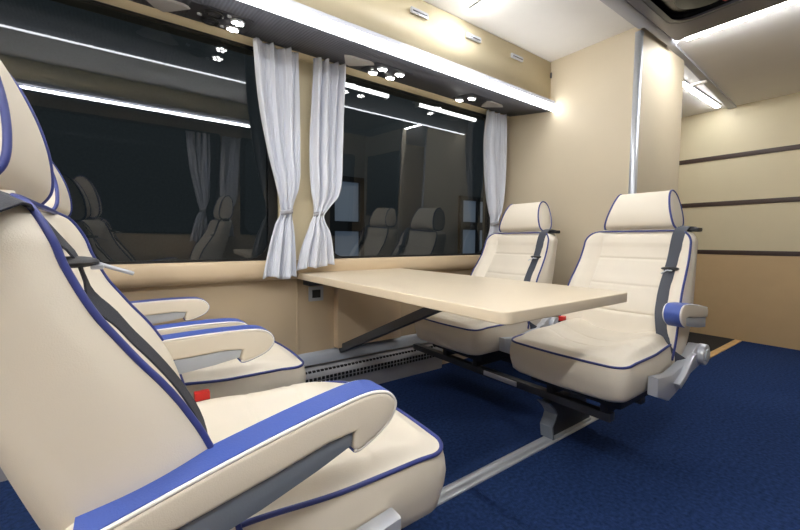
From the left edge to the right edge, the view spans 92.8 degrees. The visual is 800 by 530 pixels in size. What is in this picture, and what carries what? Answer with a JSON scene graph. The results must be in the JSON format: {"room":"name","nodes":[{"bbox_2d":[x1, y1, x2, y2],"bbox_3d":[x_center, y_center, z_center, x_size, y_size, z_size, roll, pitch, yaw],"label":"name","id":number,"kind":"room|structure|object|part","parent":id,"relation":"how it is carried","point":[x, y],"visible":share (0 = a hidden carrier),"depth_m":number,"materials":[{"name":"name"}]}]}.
{"room":"bus interior","nodes":[
{"label":"bus interior","id":0,"kind":"room"},
{"bbox_2d":[119,213,501,366],"bbox_3d":[0.074,-0.322,2.475,5.750,2.064,0.120,-2,5,-36],"label":"wall","id":1,"kind":"structure","parent":0,"point":[270,305],"depth_m":1.97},
{"bbox_2d":[0,0,276,264],"bbox_3d":[-1.286,-0.508,1.434,1.640,1.035,0.067,-2,5,-36],"label":"window","id":2,"kind":"structure","parent":1,"relation":"in","point":[152,127],"depth_m":1.59,"materials":[{"name":"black glass"}]},
{"bbox_3d":[-1.286,-0.508,1.434,1.640,1.035,0.067,-2,5,-36],"label":"frame","id":3,"kind":"part","parent":2,"relation":"part of","materials":[{"name":"black glass"}]},
{"bbox_2d":[103,255,479,288],"bbox_3d":[-0.731,0.031,1.864,3.707,0.102,0.086,-2,5,-36],"label":"window sill","id":4,"kind":"structure","parent":1,"relation":"attached to","point":[153,274],"depth_m":1.79,"materials":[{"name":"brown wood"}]},
{"bbox_2d":[277,60,313,259],"bbox_3d":[-0.529,-0.540,1.998,0.240,1.045,0.095,-2,5,-36],"label":"trim","id":5,"kind":"structure","parent":1,"relation":"attached to","point":[302,215],"depth_m":1.96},
{"bbox_2d":[296,279,298,354],"bbox_3d":[-0.549,0.296,2.041,0.014,0.500,0.014,-2,5,-36],"label":"trim","id":6,"kind":"structure","parent":1,"relation":"attached to","point":[297,280],"depth_m":2.03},
{"bbox_2d":[95,0,509,118],"bbox_3d":[-0.708,-1.039,1.771,3.707,0.027,0.095,-2,5,-36],"label":"trim","id":7,"kind":"structure","parent":1,"relation":"attached to","point":[125,4],"depth_m":1.72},
{"bbox_2d":[308,286,322,301],"bbox_3d":[-0.460,0.157,2.084,0.084,0.080,0.014,-2,5,-36],"label":"power socket","id":8,"kind":"object","parent":1,"relation":"attached to","point":[315,293],"visible":1,"depth_m":2.08,"materials":[{"name":"grey plastic"}]},
{"bbox_2d":[298,333,426,366],"bbox_3d":[-0.737,0.525,1.901,3.707,0.070,0.033,-2,5,-36],"label":"baseboard","id":9,"kind":"structure","parent":1,"relation":"attached to","point":[328,355],"depth_m":2.25,"materials":[{"name":"grey metal"}]},
{"bbox_2d":[324,74,489,258],"bbox_3d":[0.135,-0.568,2.467,1.385,1.035,0.067,-2,5,-36],"label":"window","id":10,"kind":"structure","parent":1,"relation":"in","point":[413,184],"depth_m":2.39,"materials":[{"name":"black glass"}]},
{"bbox_2d":[297,268,626,351],"bbox_3d":[0.113,0.301,1.666,0.660,0.475,1.376,-2,5,-36],"label":"folding table","id":11,"kind":"object","parent":1,"relation":"attached to","point":[367,303],"visible":0.89,"depth_m":1.46,"materials":[{"name":"beige laminate"}]},
{"bbox_3d":[-0.186,0.291,2.267,0.435,0.335,0.054,-2,5,-36],"label":"wall panel","id":12,"kind":"part","parent":11,"relation":"part of","materials":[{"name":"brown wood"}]},
{"bbox_2d":[0,341,799,529],"bbox_3d":[0.807,0.807,1.531,5.950,0.060,2.770,-2,5,-36],"label":"floor","id":13,"kind":"structure","parent":0,"point":[723,453],"depth_m":1.54,"materials":[{"name":"blue carpet"}]},
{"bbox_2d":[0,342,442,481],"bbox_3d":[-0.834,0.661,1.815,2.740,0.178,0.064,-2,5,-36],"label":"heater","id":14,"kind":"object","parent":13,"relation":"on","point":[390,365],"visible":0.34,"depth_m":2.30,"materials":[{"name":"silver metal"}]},
{"bbox_2d":[436,416,597,506],"bbox_3d":[0.012,0.791,1.203,2.580,0.007,0.056,-2,5,-36],"label":"floor track","id":15,"kind":"object","parent":13,"relation":"on","point":[465,483],"visible":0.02,"depth_m":1.46,"materials":[{"name":"silver metal"}]},
{"bbox_2d":[413,343,644,439],"bbox_3d":[0.558,0.633,2.033,0.361,0.205,1.217,-2,5,-36],"label":"frame","id":16,"kind":"object","parent":15,"relation":"on","point":[564,411],"visible":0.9,"depth_m":1.71,"materials":[{"name":"grey metal"}]},
{"bbox_2d":[415,201,559,366],"bbox_3d":[0.528,0.071,2.180,0.786,0.898,0.571,-2,5,-36],"label":"passenger seat","id":17,"kind":"object","parent":16,"relation":"on","point":[524,248],"visible":0.59,"depth_m":2.15,"materials":[{"name":"beige leather"}]},
{"bbox_2d":[415,311,527,354],"bbox_3d":[0.409,0.331,2.144,0.532,0.182,0.497,-2,5,-36],"label":"seat cushion","id":18,"kind":"object","parent":17,"relation":"on","point":[462,334],"depth_m":1.92,"materials":[{"name":"beige leather"}]},
{"bbox_3d":[0.681,0.079,2.325,0.330,0.570,0.517,-2,5,-36],"label":"backrest","id":19,"kind":"part","parent":17,"relation":"part of","materials":[{"name":"beige leather"}]},
{"bbox_3d":[0.702,0.368,1.995,0.175,0.105,0.022,-2,5,-36],"label":"lever","id":20,"kind":"part","parent":17,"relation":"part of","materials":[{"name":"silver metal"}]},
{"bbox_2d":[548,230,559,233],"bbox_3d":[0.888,-0.191,2.196,0.050,0.018,0.052,-2,5,-36],"label":"outlet","id":21,"kind":"object","parent":17,"relation":"attached to","point":[549,231],"depth_m":2.18,"materials":[{"name":"black plastic"}]},
{"bbox_3d":[0.489,0.555,1.870,0.008,0.023,0.200,-2,5,-36],"label":"edge plate","id":22,"kind":"part","parent":16,"relation":"part of","materials":[{"name":"silver metal"}]},
{"bbox_3d":[0.766,0.669,1.758,0.350,0.170,0.044,-2,5,-36],"label":"leg","id":23,"kind":"part","parent":16,"relation":"part of","materials":[{"name":"grey metal"}]},
{"bbox_2d":[510,189,709,413],"bbox_3d":[0.920,0.108,1.644,0.786,0.898,0.571,-2,5,-36],"label":"passenger seat","id":24,"kind":"object","parent":16,"relation":"on","point":[615,356],"visible":0.97,"depth_m":1.61,"materials":[{"name":"beige leather"}]},
{"bbox_2d":[510,318,671,402],"bbox_3d":[0.800,0.368,1.607,0.532,0.182,0.497,-2,5,-36],"label":"seat cushion","id":25,"kind":"object","parent":24,"relation":"on","point":[600,358],"depth_m":1.46,"materials":[{"name":"beige leather"}]},
{"bbox_3d":[1.073,0.115,1.789,0.330,0.570,0.517,-2,5,-36],"label":"backrest","id":26,"kind":"part","parent":24,"relation":"part of","materials":[{"name":"beige leather"}]},
{"bbox_3d":[1.093,0.405,1.459,0.175,0.105,0.022,-2,5,-36],"label":"lever","id":27,"kind":"part","parent":24,"relation":"part of","materials":[{"name":"silver metal"}]},
{"bbox_2d":[687,227,701,231],"bbox_3d":[1.280,-0.154,1.660,0.050,0.018,0.052,-2,5,-36],"label":"outlet","id":28,"kind":"object","parent":24,"relation":"attached to","point":[690,229],"depth_m":1.64,"materials":[{"name":"black plastic"}]},
{"bbox_3d":[1.138,0.188,1.514,0.302,0.081,0.062,-2,5,-36],"label":"armrest","id":29,"kind":"part","parent":24,"relation":"part of","materials":[{"name":"beige leather"}]},
{"bbox_3d":[1.157,0.228,1.531,0.235,0.064,0.052,-2,5,-36],"label":"plate","id":30,"kind":"part","parent":24,"relation":"part of","materials":[{"name":"grey plastic"}]},
{"bbox_3d":[-0.569,0.681,1.214,0.361,0.205,1.217,-2,5,-36],"label":"frame","id":31,"kind":"object","parent":15,"relation":"on","visible":0},
{"bbox_2d":[44,162,305,398],"bbox_3d":[-0.758,0.110,1.250,0.809,0.928,0.611,-2,5,-36],"label":"passenger seat","id":32,"kind":"object","parent":31,"relation":"on","point":[279,366],"visible":0.1,"depth_m":1.20,"materials":[{"name":"beige leather"}]},
{"bbox_3d":[-0.993,0.209,1.426,0.331,0.044,0.052,-2,5,-36],"label":"plate","id":33,"kind":"part","parent":32,"relation":"part of","materials":[{"name":"grey plastic"}]},
{"bbox_3d":[-0.964,0.179,1.445,0.421,0.082,0.062,-2,5,-36],"label":"armrest","id":34,"kind":"part","parent":32,"relation":"part of","materials":[{"name":"beige leather"}]},
{"bbox_3d":[-0.628,0.208,1.028,0.421,0.082,0.062,-2,5,-36],"label":"armrest","id":35,"kind":"part","parent":32,"relation":"part of","materials":[{"name":"beige leather"}]},
{"bbox_2d":[182,342,305,398],"bbox_3d":[-0.652,0.377,1.354,0.532,0.182,0.497,-2,5,-36],"label":"seat cushion","id":36,"kind":"object","parent":32,"relation":"on","point":[278,367],"depth_m":1.20,"materials":[{"name":"beige leather"}]},
{"bbox_2d":[0,60,445,529],"bbox_3d":[-0.329,0.126,0.740,0.794,0.966,0.611,-2,5,-36],"label":"passenger seat","id":37,"kind":"object","parent":31,"relation":"on","point":[101,427],"visible":1,"depth_m":0.47,"materials":[{"name":"beige leather"}]},
{"bbox_3d":[-0.498,0.182,0.628,0.330,0.570,0.517,-2,5,-36],"label":"backrest","id":38,"kind":"part","parent":37,"relation":"part of","materials":[{"name":"beige leather"}]},
{"bbox_3d":[-0.561,0.243,0.919,0.331,0.044,0.052,-2,5,-36],"label":"plate","id":39,"kind":"part","parent":37,"relation":"part of","materials":[{"name":"grey plastic"}]},
{"bbox_3d":[-0.532,0.214,0.938,0.421,0.082,0.062,-2,5,-36],"label":"armrest","id":40,"kind":"part","parent":37,"relation":"part of","materials":[{"name":"beige leather"}]},
{"bbox_3d":[-0.192,0.263,0.525,0.414,0.116,0.062,-2,5,-36],"label":"armrest","id":41,"kind":"part","parent":37,"relation":"part of","materials":[{"name":"beige leather"}]},
{"bbox_3d":[-0.217,0.311,0.510,0.322,0.103,0.052,-2,5,-36],"label":"plate","id":42,"kind":"part","parent":37,"relation":"part of","materials":[{"name":"plastic"}]},
{"bbox_2d":[196,382,445,529],"bbox_3d":[-0.228,0.412,0.841,0.532,0.182,0.497,-2,5,-36],"label":"seat cushion","id":43,"kind":"object","parent":37,"relation":"on","point":[402,470],"depth_m":0.71,"materials":[{"name":"beige leather"}]},
{"bbox_2d":[686,332,734,351],"bbox_3d":[2.348,0.653,3.522,0.890,0.005,0.955,-2,5,-36],"label":"rubber mat","id":44,"kind":"object","parent":13,"relation":"on","point":[714,342],"visible":0.21,"depth_m":3.35,"materials":[{"name":"black rubber"}]},
{"bbox_2d":[710,339,741,357],"bbox_3d":[2.646,0.680,3.115,0.857,0.008,0.048,-2,5,-36],"label":"step nosing","id":45,"kind":"structure","parent":13,"relation":"on","point":[713,353],"depth_m":3.12,"materials":[{"name":"brown wood"}]},
{"bbox_2d":[502,27,683,317],"bbox_3d":[1.319,-0.335,2.771,0.698,2.064,0.985,-2,5,-36],"label":"wall partition","id":46,"kind":"structure","parent":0,"point":[574,158],"depth_m":2.38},
{"bbox_2d":[628,30,643,193],"bbox_3d":[1.327,-0.282,2.183,0.028,2.034,0.033,-2,5,-36],"label":"trim","id":47,"kind":"structure","parent":46,"relation":"attached to","point":[639,35],"depth_m":2.14,"materials":[{"name":"silver metal"}]},
{"bbox_2d":[423,0,799,116],"bbox_3d":[0.818,-1.308,1.394,5.950,0.050,2.770,-2,5,-36],"label":"ceiling","id":48,"kind":"structure","parent":0,"point":[757,58],"depth_m":2.25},
{"bbox_2d":[129,0,557,116],"bbox_3d":[-0.570,-1.133,1.575,3.707,0.331,0.388,-2,5,-36],"label":"locker","id":49,"kind":"object","parent":48,"relation":"attached to","point":[448,56],"visible":1,"depth_m":1.88,"materials":[{"name":"white plastic"}]},
{"bbox_2d":[146,0,253,33],"bbox_3d":[-0.801,-1.004,1.515,0.392,0.042,0.187,-2,4,-33],"label":"reading light panel","id":50,"kind":"object","parent":49,"relation":"attached to","point":[209,15],"visible":1,"depth_m":1.52,"materials":[{"name":"grey plastic"}]},
{"bbox_2d":[146,0,189,11],"bbox_3d":[-0.911,-1.007,1.472,0.165,0.013,0.137,-2,13,-36],"label":"speaker grille","id":51,"kind":"object","parent":50,"relation":"attached to","point":[162,5],"depth_m":1.46,"materials":[{"name":"grey plastic"}]},
{"bbox_3d":[-0.736,-1.009,1.558,0.230,0.008,0.180,-2,13,-36],"label":"plate","id":52,"kind":"part","parent":50,"relation":"part of","materials":[{"name":"grey plastic"}]},
{"bbox_2d":[253,37,300,278],"bbox_3d":[-0.575,-0.479,1.815,0.220,1.098,0.080,-2,5,-36],"label":"curtain","id":53,"kind":"object","parent":49,"relation":"hanging from","point":[276,70],"visible":1,"depth_m":1.82,"materials":[{"name":"fabric"}]},
{"bbox_2d":[297,57,345,270],"bbox_3d":[-0.389,-0.504,1.940,0.286,1.062,0.084,-2,5,-36],"label":"curtain","id":54,"kind":"object","parent":49,"relation":"hanging from","point":[328,85],"visible":1,"depth_m":1.94,"materials":[{"name":"fabric"}]},
{"bbox_2d":[344,55,412,80],"bbox_3d":[-0.134,-1.031,1.996,0.400,0.040,0.179,-2,5,-36],"label":"reading light panel","id":55,"kind":"object","parent":49,"relation":"attached to","point":[388,72],"visible":1,"depth_m":1.99,"materials":[{"name":"grey plastic"}]},
{"bbox_2d":[344,55,373,65],"bbox_3d":[-0.228,-1.027,1.926,0.165,0.013,0.137,-2,13,-36],"label":"speaker grille","id":56,"kind":"object","parent":55,"relation":"attached to","point":[350,60],"depth_m":1.90,"materials":[{"name":"grey plastic"}]},
{"bbox_3d":[-0.069,-1.037,2.043,0.240,0.008,0.180,-2,13,-36],"label":"plate","id":57,"kind":"part","parent":55,"relation":"part of","materials":[{"name":"grey plastic"}]},
{"bbox_2d":[453,94,502,106],"bbox_3d":[0.520,-1.059,2.473,0.340,0.039,0.183,-2,5,-36],"label":"reading light panel","id":58,"kind":"object","parent":49,"relation":"attached to","point":[468,98],"visible":0.99,"depth_m":2.44,"materials":[{"name":"grey plastic"}]},
{"bbox_3d":[0.461,-1.059,2.428,0.190,0.008,0.180,-2,13,-36],"label":"plate","id":59,"kind":"part","parent":58,"relation":"part of","materials":[{"name":"grey plastic"}]},
{"bbox_2d":[481,101,502,106],"bbox_3d":[0.593,-1.062,2.522,0.165,0.013,0.137,-2,13,-36],"label":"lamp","id":60,"kind":"object","parent":58,"relation":"attached to","point":[487,103],"depth_m":2.49,"materials":[{"name":"grey plastic"}]},
{"bbox_2d":[483,110,506,244],"bbox_3d":[0.669,-0.539,2.726,0.218,1.083,0.083,-2,5,-36],"label":"curtain","id":61,"kind":"object","parent":49,"relation":"hanging from","point":[495,131],"visible":0.84,"depth_m":2.72,"materials":[{"name":"fabric"}]},
{"bbox_2d":[469,0,492,11],"bbox_3d":[0.496,-1.302,1.795,0.038,0.016,0.427,-2,5,-36],"label":"recessed light","id":62,"kind":"object","parent":48,"relation":"in","point":[481,3],"visible":1,"depth_m":1.92,"materials":[{"name":"white plastic"}]},
{"bbox_2d":[600,0,735,108],"bbox_3d":[1.289,-1.308,2.066,4.203,0.030,0.126,-3,5,-37],"label":"rail","id":63,"kind":"object","parent":48,"relation":"attached to","point":[623,8],"visible":0.88,"depth_m":2.18,"materials":[{"name":"grey"}]},
{"bbox_2d":[683,80,706,88],"bbox_3d":[2.178,-1.350,2.873,0.030,0.018,0.220,-2,5,-36],"label":"bar","id":64,"kind":"object","parent":63,"relation":"attached to","point":[704,81],"visible":0.56,"depth_m":2.83,"materials":[{"name":"white"}]},
{"bbox_2d":[683,80,720,107],"bbox_3d":[2.318,-1.371,3.002,1.182,0.016,0.047,-2,5,-36],"label":"recessed light","id":65,"kind":"object","parent":48,"relation":"in","point":[695,91],"visible":0.58,"depth_m":3.09,"materials":[{"name":"white plastic"}]},
{"bbox_2d":[625,0,789,40],"bbox_3d":[1.512,-1.256,1.306,1.225,0.033,1.365,-2,5,-36],"label":"roof hatch","id":66,"kind":"object","parent":48,"relation":"attached to","point":[679,19],"visible":1,"depth_m":1.95,"materials":[{"name":"grey plastic"}]},
{"bbox_3d":[1.458,-1.265,1.300,0.990,0.001,1.240,-2,5,-36],"label":"pane","id":67,"kind":"part","parent":66,"relation":"part of","materials":[{"name":"black glass"}]},
{"bbox_2d":[675,0,717,8],"bbox_3d":[1.441,-1.288,1.807,0.220,0.020,0.220,-2,5,-36],"label":"vent","id":68,"kind":"object","parent":66,"relation":"attached to","point":[679,4],"depth_m":1.87,"materials":[{"name":"black"}]},
{"bbox_2d":[685,0,799,40],"bbox_3d":[2.026,-1.280,1.686,0.047,0.030,1.287,-2,5,-36],"label":"recessed light","id":69,"kind":"object","parent":48,"relation":"in","point":[790,1],"visible":0.46,"depth_m":1.99,"materials":[{"name":"white plastic"}]},
{"bbox_2d":[678,92,799,349],"bbox_3d":[3.182,-0.350,3.154,0.084,2.064,2.720,-2,5,-36],"label":"wall","id":70,"kind":"structure","parent":0,"point":[772,122],"depth_m":3.31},
{"bbox_2d":[679,144,799,164],"bbox_3d":[3.170,-0.947,3.073,0.018,0.040,2.570,-2,5,-36],"label":"trim","id":71,"kind":"structure","parent":70,"relation":"attached to","point":[797,146],"depth_m":3.32,"materials":[{"name":"brown"}]},
{"bbox_2d":[681,196,799,207],"bbox_3d":[3.168,-0.532,3.100,0.018,0.040,2.570,-2,5,-36],"label":"trim","id":72,"kind":"structure","parent":70,"relation":"attached to","point":[783,199],"depth_m":3.32,"materials":[{"name":"brown wood"}]},
{"bbox_2d":[697,250,799,255],"bbox_3d":[3.166,-0.093,3.129,0.018,0.040,2.570,-2,5,-36],"label":"trim","id":73,"kind":"structure","parent":70,"relation":"attached to","point":[724,252],"depth_m":3.30,"materials":[{"name":"brown wood"}]}
]}

